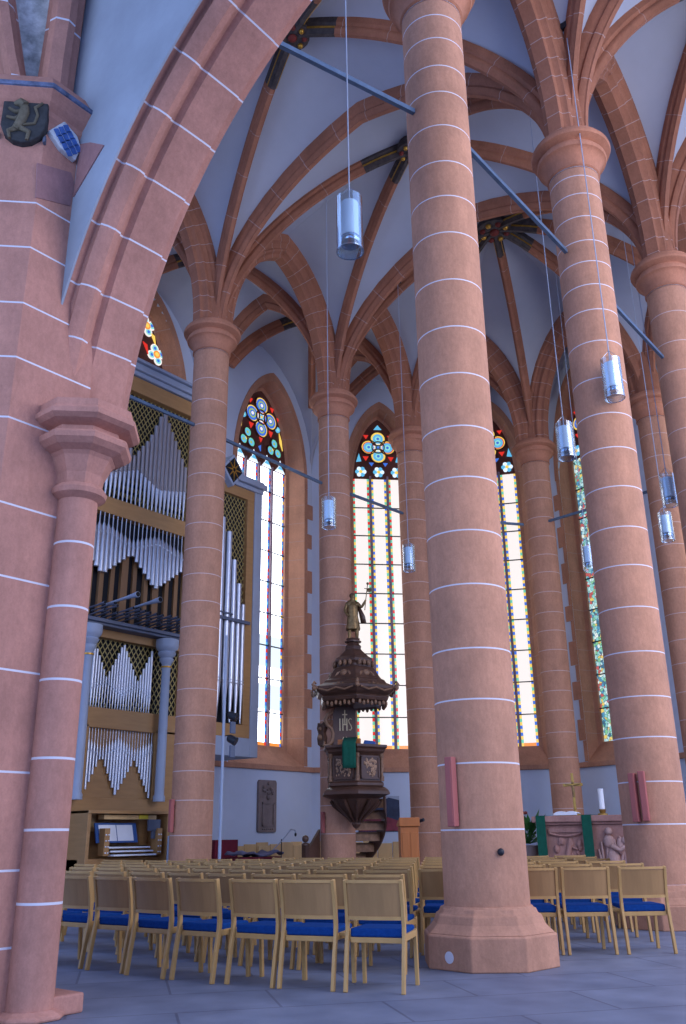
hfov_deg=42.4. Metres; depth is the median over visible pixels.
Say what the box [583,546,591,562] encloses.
diffuser
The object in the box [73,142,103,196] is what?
trim
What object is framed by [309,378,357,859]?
stone column
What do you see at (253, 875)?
chair
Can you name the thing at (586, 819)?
altar cloth
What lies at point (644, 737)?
stone column
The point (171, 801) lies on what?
speaker
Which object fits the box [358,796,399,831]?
painting
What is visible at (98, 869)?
chair
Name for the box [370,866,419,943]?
chair
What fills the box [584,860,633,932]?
chair
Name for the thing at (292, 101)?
ceiling
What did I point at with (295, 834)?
microphone stand
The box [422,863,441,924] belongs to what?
chair
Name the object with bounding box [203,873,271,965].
chair
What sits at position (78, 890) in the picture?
chair
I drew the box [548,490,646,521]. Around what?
rod
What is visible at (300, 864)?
chair
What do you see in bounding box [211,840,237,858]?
screen
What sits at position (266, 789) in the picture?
gravestone
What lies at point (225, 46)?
stone arch
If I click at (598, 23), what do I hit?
stone arch
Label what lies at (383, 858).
chair
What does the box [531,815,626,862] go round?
altar
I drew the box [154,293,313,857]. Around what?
wall
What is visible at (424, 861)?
chair
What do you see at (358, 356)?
stone arch
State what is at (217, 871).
chair
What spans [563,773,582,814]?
cross
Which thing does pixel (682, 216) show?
stone arch
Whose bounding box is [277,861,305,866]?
chair
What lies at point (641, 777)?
grille
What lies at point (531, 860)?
chair
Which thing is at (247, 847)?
bench
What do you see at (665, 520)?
diffuser
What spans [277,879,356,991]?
chair
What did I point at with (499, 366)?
stone arch
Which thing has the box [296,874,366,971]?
chair
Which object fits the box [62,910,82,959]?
chair
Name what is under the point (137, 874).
chair
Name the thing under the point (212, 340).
stone column
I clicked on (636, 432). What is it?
wall
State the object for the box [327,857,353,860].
chair
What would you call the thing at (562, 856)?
chair
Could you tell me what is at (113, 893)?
chair
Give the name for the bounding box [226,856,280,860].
keyboard
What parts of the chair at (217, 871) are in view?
rail, backrest, leg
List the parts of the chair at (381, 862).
backrest, rail, leg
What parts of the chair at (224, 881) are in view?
leg, rail, backrest, seat, leg, leg, leg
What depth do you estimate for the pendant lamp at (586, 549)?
22.09 m
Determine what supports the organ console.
on the floor
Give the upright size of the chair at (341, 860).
0.821 m
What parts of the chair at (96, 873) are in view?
rail, backrest, seat, leg, leg, leg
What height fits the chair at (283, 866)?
0.821 m
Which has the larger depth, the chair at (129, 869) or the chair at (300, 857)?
the chair at (300, 857)
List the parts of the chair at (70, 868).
leg, backrest, rail, leg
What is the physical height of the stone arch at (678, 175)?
3.880 m
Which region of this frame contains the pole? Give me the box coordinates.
[218,635,238,858]
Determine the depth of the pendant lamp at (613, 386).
13.40 m
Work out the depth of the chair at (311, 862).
12.53 m
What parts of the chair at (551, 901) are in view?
leg, backrest, seat, rail, leg, leg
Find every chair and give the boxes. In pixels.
[59,871,117,946]
[60,926,84,941]
[61,875,121,968]
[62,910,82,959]
[64,867,94,935]
[74,864,96,870]
[84,876,161,973]
[86,871,152,954]
[96,867,147,939]
[97,864,122,867]
[100,862,121,866]
[103,860,121,861]
[122,860,142,864]
[122,862,145,864]
[122,871,189,957]
[123,864,149,871]
[124,877,202,978]
[127,867,156,942]
[145,860,166,864]
[148,862,171,870]
[152,865,178,933]
[153,868,189,945]
[162,872,229,961]
[167,860,189,867]
[169,878,250,983]
[174,862,199,868]
[183,865,211,872]
[186,858,207,862]
[190,868,229,948]
[193,860,217,865]
[203,863,230,868]
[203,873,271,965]
[209,859,231,862]
[214,865,244,876]
[219,861,245,865]
[224,878,304,988]
[225,869,288,951]
[233,863,262,869]
[235,859,259,865]
[248,861,274,865]
[248,866,281,934]
[250,873,319,969]
[260,859,285,863]
[263,863,293,872]
[270,869,330,954]
[272,857,295,860]
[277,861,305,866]
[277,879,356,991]
[286,866,322,877]
[289,859,314,863]
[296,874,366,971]
[299,857,323,863]
[299,863,332,869]
[310,861,340,866]
[312,869,373,956]
[319,859,347,863]
[325,866,380,942]
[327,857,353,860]
[336,863,372,926]
[339,879,419,994]
[343,861,376,866]
[350,859,380,863]
[351,874,418,974]
[355,857,384,860]
[363,869,420,957]
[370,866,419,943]
[376,863,419,917]
[380,861,418,925]
[384,859,418,887]
[389,857,419,882]
[418,868,443,954]
[419,865,443,929]
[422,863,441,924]
[423,860,441,921]
[425,857,441,860]
[527,855,548,859]
[527,857,561,917]
[528,864,550,927]
[528,867,564,954]
[530,859,572,924]
[538,861,585,932]
[546,863,600,942]
[554,855,585,858]
[556,866,618,954]
[563,856,596,917]
[573,858,615,924]
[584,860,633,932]
[595,863,653,942]
[612,866,677,954]
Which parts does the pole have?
barn door, barn door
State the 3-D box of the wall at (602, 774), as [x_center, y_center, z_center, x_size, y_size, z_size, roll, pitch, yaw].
[8.125,1.591,26.886,0.990,17.600,3.589,12,-24,-30]
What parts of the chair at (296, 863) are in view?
backrest, rail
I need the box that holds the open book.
[363,740,374,743]
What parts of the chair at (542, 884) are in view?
rail, backrest, rail, seat, cross rail, leg, leg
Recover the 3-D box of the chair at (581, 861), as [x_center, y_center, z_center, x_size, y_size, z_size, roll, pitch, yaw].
[3.356,5.195,12.146,0.584,0.821,0.518,0,-20,-1]
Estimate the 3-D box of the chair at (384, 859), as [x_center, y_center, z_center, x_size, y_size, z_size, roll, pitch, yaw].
[0.887,5.645,13.280,0.584,0.821,0.518,-7,-21,17]
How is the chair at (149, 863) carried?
on the floor
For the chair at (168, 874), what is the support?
on the floor
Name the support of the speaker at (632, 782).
attached to the stone column at (644, 737)
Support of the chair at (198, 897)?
on the floor
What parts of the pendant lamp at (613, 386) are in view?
lamp shade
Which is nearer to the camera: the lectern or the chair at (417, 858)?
the chair at (417, 858)
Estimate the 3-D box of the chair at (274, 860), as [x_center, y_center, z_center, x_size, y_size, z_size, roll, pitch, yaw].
[-1.039,6.041,14.286,0.584,0.821,0.518,-14,-24,32]
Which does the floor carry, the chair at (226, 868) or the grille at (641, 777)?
the chair at (226, 868)
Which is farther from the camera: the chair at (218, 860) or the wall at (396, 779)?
the wall at (396, 779)
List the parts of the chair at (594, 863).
leg, backrest, rail, leg, leg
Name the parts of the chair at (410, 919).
leg, leg, rail, backrest, seat, leg, rail, leg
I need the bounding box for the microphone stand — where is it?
[273,829,296,857]
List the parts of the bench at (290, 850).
panel, panel, panel, panel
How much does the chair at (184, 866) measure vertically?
0.821 m
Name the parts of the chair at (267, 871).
rail, backrest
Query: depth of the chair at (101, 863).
13.83 m
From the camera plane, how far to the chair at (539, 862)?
11.06 m
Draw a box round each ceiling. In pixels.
[0,0,85,91]
[157,0,685,468]
[310,361,506,465]
[549,346,567,402]
[629,302,655,397]
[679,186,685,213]
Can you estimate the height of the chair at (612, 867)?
0.821 m
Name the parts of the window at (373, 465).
foil glass, pane, foil glass, pane, foil glass, pane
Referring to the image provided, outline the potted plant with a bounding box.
[523,810,546,857]
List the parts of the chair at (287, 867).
backrest, rail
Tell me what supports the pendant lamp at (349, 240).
hanging from the ceiling
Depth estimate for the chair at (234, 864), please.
12.12 m
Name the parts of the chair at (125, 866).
rail, backrest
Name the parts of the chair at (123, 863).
rail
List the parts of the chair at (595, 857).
rail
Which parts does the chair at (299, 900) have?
leg, leg, rail, backrest, rail, cross rail, seat, leg, rail, leg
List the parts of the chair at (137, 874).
backrest, rail, seat, leg, leg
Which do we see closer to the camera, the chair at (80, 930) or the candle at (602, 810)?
the chair at (80, 930)
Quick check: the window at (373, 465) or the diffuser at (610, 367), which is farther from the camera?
the window at (373, 465)
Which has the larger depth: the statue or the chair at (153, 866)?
the statue
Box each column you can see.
[0,397,139,1023]
[168,301,240,862]
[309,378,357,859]
[382,0,559,973]
[388,411,441,864]
[512,428,583,815]
[531,113,685,931]
[629,352,685,763]
[630,235,685,552]
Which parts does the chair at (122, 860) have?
rail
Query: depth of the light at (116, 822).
17.80 m
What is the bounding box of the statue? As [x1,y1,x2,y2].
[344,582,371,643]
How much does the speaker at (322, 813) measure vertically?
0.460 m
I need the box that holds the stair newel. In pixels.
[301,829,319,859]
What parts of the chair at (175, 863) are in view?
rail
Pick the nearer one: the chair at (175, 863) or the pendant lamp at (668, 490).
the chair at (175, 863)
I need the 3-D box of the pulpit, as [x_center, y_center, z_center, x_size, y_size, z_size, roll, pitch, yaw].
[0.261,5.974,20.687,2.054,5.748,3.045,0,-20,-3]
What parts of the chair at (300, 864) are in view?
backrest, rail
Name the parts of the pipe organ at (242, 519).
cornice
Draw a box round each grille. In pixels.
[168,801,170,829]
[445,761,452,821]
[628,776,636,818]
[638,774,647,817]
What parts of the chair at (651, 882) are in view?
leg, seat, rail, backrest, rail, cross rail, leg, leg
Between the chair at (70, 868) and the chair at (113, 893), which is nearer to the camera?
the chair at (113, 893)
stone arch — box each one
[64,0,311,471]
[179,194,226,320]
[218,233,345,390]
[220,73,545,318]
[233,294,291,334]
[338,309,415,427]
[340,191,642,388]
[351,349,371,367]
[416,336,533,442]
[510,0,581,135]
[528,312,646,438]
[577,0,623,125]
[581,56,673,257]
[642,197,685,258]
[668,137,685,249]
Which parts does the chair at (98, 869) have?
rail, backrest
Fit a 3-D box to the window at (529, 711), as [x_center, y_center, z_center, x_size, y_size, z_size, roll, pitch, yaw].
[5.063,1.931,28.947,3.146,12.300,0.730,-5,-21,12]
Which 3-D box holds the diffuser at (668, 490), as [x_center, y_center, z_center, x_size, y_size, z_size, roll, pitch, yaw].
[6.554,-0.495,17.826,0.200,0.421,0.200,-16,-25,36]
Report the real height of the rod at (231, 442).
0.068 m
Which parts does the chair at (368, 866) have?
backrest, rail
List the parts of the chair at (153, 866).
rail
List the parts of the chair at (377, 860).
rail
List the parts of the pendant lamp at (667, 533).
lamp shade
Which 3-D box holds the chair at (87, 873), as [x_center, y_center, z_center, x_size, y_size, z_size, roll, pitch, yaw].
[-2.945,4.563,10.180,0.584,0.821,0.518,-15,-24,34]
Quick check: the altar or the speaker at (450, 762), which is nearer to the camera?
the speaker at (450, 762)
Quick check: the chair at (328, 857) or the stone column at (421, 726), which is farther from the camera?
the stone column at (421, 726)
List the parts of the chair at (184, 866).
rail, backrest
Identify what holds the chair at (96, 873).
on the floor
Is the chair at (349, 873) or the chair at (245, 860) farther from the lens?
the chair at (245, 860)
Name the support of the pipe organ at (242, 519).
attached to the wall at (294, 783)
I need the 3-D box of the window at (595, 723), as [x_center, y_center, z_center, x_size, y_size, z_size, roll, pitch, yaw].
[7.888,1.176,27.285,0.730,12.500,2.606,12,-24,-30]
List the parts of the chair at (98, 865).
rail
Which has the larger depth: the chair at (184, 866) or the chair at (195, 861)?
the chair at (195, 861)
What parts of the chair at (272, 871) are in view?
rail, backrest, leg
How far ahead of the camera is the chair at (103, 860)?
15.21 m
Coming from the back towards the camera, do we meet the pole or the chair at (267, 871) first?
the pole
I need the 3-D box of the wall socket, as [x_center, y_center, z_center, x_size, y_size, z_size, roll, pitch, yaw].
[1.474,3.175,8.256,0.066,0.068,0.063,5,-21,-14]
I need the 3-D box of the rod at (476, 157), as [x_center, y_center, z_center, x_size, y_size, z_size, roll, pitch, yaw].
[2.581,-4.756,13.337,0.056,0.068,3.490,-16,-25,36]
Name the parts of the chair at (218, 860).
rail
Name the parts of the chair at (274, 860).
rail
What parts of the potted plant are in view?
pot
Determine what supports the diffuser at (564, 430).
attached to the pendant lamp at (566, 449)
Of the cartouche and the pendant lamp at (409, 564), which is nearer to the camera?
the cartouche
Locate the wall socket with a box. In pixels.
[497,848,503,855]
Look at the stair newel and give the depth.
19.97 m
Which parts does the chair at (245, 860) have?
rail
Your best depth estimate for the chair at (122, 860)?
14.83 m
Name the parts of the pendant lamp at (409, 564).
lamp shade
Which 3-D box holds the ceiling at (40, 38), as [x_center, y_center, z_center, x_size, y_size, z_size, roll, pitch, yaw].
[-3.989,-6.346,7.523,4.049,4.098,3.348,6,-21,-17]
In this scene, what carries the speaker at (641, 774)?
attached to the stone column at (644, 737)
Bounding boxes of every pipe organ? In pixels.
[71,357,192,810]
[215,455,267,760]
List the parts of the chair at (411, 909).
leg, leg, rail, backrest, leg, seat, rail, leg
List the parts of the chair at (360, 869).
rail, backrest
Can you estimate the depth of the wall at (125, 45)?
8.11 m
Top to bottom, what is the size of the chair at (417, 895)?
0.821 m
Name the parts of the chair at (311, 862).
rail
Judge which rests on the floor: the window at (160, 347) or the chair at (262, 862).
the chair at (262, 862)
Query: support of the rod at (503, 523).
attached to the stone column at (421, 726)
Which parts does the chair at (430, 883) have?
leg, leg, cross rail, rail, backrest, rail, seat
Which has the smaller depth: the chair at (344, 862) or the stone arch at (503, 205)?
the chair at (344, 862)
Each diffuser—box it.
[324,500,333,518]
[341,198,358,234]
[404,547,412,562]
[558,425,571,448]
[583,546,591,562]
[604,360,619,386]
[660,514,671,533]
[662,476,674,497]
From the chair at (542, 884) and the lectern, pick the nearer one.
the chair at (542, 884)
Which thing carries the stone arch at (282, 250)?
on the stone column at (212, 340)
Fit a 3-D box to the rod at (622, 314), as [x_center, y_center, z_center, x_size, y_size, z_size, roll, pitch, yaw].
[5.303,-3.608,16.516,0.056,0.068,3.670,-16,-25,36]
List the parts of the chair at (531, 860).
rail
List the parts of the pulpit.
corner post, carved panel, corner post, carved panel, corner post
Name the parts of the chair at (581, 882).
leg, leg, seat, rail, backrest, rail, cross rail, leg, leg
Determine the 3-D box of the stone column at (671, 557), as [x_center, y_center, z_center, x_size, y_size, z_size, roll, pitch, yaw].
[8.639,2.053,22.790,1.347,13.900,1.347,-18,-26,39]
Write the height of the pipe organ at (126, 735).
12.240 m
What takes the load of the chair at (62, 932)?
on the floor
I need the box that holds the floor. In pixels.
[41,908,685,1023]
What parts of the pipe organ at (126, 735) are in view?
cornice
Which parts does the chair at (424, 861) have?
rail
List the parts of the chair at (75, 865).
backrest, rail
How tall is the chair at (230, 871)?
0.821 m
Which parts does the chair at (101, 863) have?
rail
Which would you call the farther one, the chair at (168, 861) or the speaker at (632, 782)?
the chair at (168, 861)
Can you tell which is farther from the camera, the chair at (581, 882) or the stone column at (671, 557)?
the stone column at (671, 557)
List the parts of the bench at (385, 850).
panel, panel, panel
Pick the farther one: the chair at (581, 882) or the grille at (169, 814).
the grille at (169, 814)
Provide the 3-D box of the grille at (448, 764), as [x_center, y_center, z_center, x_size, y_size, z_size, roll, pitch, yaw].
[1.017,2.681,8.487,0.059,0.560,0.006,-19,-27,40]
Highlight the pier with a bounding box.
[0,74,92,1012]
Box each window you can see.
[138,291,186,380]
[227,373,312,766]
[349,402,408,766]
[491,402,547,764]
[553,368,614,761]
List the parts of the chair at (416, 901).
backrest, rail, leg, seat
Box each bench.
[238,842,301,856]
[258,842,309,858]
[356,841,398,858]
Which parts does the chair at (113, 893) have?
leg, rail, backrest, cross rail, rail, leg, seat, leg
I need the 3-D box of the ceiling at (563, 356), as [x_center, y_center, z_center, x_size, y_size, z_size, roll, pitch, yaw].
[6.627,-3.970,28.818,2.302,4.330,8.077,17,-27,-40]
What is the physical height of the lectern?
1.457 m
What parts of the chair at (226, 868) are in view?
rail, backrest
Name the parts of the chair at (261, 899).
leg, rail, backrest, cross rail, rail, leg, seat, leg, leg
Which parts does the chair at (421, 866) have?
leg, rail, backrest, seat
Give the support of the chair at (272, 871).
on the floor
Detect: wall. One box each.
[61,0,201,304]
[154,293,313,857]
[312,379,410,855]
[490,386,552,854]
[548,354,620,814]
[632,361,685,800]
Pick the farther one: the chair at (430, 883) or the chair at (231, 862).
the chair at (231, 862)
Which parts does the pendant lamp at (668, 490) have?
lamp shade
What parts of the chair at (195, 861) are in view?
rail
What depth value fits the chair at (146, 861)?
14.47 m
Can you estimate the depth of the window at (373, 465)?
29.41 m
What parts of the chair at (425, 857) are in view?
rail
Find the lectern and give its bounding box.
[396,817,424,879]
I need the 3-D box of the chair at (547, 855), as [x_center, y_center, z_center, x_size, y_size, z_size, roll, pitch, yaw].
[2.985,5.923,14.119,0.584,0.821,0.518,-1,-20,1]
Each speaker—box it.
[168,799,174,831]
[321,812,324,832]
[444,757,458,826]
[627,773,640,821]
[637,771,650,820]
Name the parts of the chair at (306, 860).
rail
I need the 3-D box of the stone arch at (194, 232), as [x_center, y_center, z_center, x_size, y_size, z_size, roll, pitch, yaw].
[-4.504,-6.762,20.204,0.713,3.940,4.588,-16,-25,36]
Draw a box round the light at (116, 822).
[90,814,156,830]
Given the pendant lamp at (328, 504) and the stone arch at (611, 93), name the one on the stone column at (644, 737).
the stone arch at (611, 93)
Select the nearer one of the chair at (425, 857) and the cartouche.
the chair at (425, 857)
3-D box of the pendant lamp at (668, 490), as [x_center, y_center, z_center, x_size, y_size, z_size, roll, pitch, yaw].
[6.512,-3.496,18.925,0.312,7.178,0.312,-16,-25,36]
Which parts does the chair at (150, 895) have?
leg, rail, backrest, rail, cross rail, leg, leg, seat, leg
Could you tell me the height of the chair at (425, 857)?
0.821 m
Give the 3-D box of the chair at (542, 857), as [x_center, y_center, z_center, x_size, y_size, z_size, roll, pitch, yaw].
[2.880,5.563,13.133,0.584,0.821,0.518,-1,-20,1]
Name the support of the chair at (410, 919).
on the floor
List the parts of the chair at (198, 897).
leg, rail, backrest, cross rail, rail, leg, seat, leg, rail, leg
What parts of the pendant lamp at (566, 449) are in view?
lamp shade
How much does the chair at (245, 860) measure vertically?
0.821 m
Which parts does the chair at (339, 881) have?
leg, leg, rail, backrest, seat, leg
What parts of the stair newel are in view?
newel post, rail panel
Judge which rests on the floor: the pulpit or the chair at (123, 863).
the chair at (123, 863)
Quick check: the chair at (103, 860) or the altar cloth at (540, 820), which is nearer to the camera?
the chair at (103, 860)
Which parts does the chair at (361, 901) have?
leg, leg, rail, backrest, rail, cross rail, seat, leg, rail, leg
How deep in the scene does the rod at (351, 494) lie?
24.68 m
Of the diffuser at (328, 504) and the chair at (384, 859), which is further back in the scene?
the diffuser at (328, 504)
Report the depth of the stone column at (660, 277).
18.04 m
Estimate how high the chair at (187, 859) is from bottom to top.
0.821 m
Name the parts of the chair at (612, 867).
leg, seat, rail, backrest, leg, leg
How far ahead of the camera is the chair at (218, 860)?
14.80 m
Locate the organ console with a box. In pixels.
[66,810,169,873]
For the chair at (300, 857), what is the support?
on the floor
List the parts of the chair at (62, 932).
leg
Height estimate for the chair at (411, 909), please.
0.821 m
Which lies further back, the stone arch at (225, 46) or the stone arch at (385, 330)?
the stone arch at (385, 330)
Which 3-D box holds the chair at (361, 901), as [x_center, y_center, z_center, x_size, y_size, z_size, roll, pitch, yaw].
[0.273,3.431,7.215,0.584,0.821,0.518,-7,-21,17]
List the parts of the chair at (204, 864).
rail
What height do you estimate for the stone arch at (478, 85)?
3.880 m
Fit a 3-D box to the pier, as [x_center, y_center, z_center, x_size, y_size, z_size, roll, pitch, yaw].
[-3.518,-0.169,7.540,2.420,7.900,1.555,-16,-25,36]
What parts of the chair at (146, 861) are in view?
backrest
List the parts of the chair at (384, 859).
rail, leg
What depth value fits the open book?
20.15 m
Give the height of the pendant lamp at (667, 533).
8.633 m
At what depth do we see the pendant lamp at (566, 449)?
15.49 m
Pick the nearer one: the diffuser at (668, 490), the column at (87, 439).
the column at (87, 439)
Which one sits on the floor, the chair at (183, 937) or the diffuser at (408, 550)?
the chair at (183, 937)
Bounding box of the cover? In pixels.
[224,849,283,856]
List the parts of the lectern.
panel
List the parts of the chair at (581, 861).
rail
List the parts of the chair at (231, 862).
rail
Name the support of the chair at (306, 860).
on the floor
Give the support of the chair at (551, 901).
on the floor
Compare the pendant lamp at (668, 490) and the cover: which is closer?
the pendant lamp at (668, 490)
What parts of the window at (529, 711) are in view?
foil glass, pane, pane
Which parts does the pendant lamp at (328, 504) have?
lamp shade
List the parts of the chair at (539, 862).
rail, leg, leg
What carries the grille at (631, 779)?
attached to the speaker at (632, 782)
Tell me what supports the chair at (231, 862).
on the floor
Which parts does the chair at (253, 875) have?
leg, rail, backrest, seat, leg, leg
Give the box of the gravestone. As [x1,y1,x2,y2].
[256,780,276,831]
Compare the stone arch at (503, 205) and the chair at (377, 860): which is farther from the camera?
the stone arch at (503, 205)
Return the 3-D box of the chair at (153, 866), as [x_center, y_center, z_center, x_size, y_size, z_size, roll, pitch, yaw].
[-2.271,5.168,11.856,0.584,0.821,0.518,-15,-25,34]
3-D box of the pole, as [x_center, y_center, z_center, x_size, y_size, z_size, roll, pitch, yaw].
[-2.315,4.859,17.092,0.452,5.000,0.469,-16,-25,36]
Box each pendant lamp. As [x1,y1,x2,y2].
[322,196,335,529]
[336,0,363,259]
[397,282,415,572]
[529,117,575,461]
[555,273,592,571]
[560,21,625,402]
[622,232,674,542]
[630,240,677,507]
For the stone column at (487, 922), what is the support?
on the floor
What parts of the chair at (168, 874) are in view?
leg, rail, backrest, leg, leg, seat, leg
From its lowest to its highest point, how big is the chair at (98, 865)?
0.821 m
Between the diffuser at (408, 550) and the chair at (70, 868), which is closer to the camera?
the chair at (70, 868)
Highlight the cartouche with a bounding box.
[317,722,326,746]
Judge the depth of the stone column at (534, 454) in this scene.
25.27 m
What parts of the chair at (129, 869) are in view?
rail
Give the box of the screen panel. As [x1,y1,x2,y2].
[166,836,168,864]
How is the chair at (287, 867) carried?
on the floor
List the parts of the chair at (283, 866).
backrest, rail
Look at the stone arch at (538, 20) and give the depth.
15.64 m
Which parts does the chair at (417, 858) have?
rail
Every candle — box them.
[597,789,607,814]
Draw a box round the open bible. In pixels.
[553,811,580,815]
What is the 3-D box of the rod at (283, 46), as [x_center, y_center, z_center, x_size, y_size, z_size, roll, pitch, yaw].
[-0.618,-5.535,10.593,3.732,0.068,0.056,12,-24,-31]
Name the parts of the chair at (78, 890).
cross rail, rail, backrest, rail, leg, leg, seat, leg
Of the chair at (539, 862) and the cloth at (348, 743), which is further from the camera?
the cloth at (348, 743)
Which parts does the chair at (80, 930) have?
seat, leg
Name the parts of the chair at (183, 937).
leg, rail, backrest, leg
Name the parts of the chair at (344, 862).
rail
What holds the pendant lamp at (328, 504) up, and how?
hanging from the ceiling at (292, 101)
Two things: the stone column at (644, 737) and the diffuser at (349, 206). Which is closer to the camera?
the diffuser at (349, 206)
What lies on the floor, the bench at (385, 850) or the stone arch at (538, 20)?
the bench at (385, 850)
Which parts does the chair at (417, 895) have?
rail, leg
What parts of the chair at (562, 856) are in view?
rail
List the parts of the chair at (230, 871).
rail, backrest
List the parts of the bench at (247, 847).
panel, panel, panel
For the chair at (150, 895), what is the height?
0.821 m
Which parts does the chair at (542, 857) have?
rail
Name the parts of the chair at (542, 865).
rail, seat, leg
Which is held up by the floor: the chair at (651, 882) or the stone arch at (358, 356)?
the chair at (651, 882)
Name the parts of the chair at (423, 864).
rail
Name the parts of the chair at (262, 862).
rail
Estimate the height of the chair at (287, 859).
0.821 m
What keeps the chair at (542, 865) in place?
on the floor
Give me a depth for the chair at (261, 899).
7.49 m
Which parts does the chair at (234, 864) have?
rail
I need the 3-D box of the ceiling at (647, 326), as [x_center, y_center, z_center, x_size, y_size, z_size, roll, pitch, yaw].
[9.841,-6.201,22.854,2.728,4.330,9.654,10,-23,-27]
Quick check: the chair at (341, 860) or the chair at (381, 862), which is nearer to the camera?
the chair at (381, 862)
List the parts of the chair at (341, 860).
rail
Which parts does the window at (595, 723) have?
foil glass, pane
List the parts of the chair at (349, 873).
leg, rail, backrest, leg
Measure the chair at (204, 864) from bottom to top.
0.821 m
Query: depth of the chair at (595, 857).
13.03 m
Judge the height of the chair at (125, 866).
0.821 m
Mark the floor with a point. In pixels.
(593, 984)
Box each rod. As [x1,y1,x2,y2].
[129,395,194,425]
[226,438,321,483]
[278,41,414,114]
[350,493,403,514]
[471,147,567,253]
[500,522,523,525]
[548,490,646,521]
[616,304,663,358]
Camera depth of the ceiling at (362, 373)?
30.09 m
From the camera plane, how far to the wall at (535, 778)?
26.18 m
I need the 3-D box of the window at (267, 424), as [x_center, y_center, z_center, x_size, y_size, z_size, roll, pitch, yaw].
[-2.494,1.343,27.340,0.730,12.500,3.948,-16,-25,36]
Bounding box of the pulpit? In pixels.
[310,642,399,857]
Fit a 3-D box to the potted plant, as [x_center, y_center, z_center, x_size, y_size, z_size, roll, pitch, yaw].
[3.847,6.820,18.252,1.299,1.313,1.134,-16,-25,36]
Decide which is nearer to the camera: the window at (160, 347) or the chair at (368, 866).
the chair at (368, 866)
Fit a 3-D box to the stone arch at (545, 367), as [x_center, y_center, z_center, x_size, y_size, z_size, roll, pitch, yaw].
[7.220,-4.506,26.810,0.660,3.940,4.301,16,-26,-38]
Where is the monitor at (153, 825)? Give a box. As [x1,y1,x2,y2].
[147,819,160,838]
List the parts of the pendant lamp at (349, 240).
lamp shade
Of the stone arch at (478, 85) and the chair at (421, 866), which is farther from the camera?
the stone arch at (478, 85)
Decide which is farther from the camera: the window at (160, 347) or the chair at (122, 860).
the window at (160, 347)
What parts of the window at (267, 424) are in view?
pane, foil glass, pane, foil glass, pane, foil glass, pane, foil glass, spandrel glass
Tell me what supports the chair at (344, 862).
on the floor
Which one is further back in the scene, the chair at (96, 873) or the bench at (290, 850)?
the bench at (290, 850)
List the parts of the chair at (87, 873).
backrest, rail, seat, leg, leg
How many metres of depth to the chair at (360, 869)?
10.28 m
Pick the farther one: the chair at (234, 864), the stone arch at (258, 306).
the stone arch at (258, 306)
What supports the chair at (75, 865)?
on the floor
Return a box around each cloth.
[342,737,356,767]
[535,816,547,857]
[581,815,594,858]

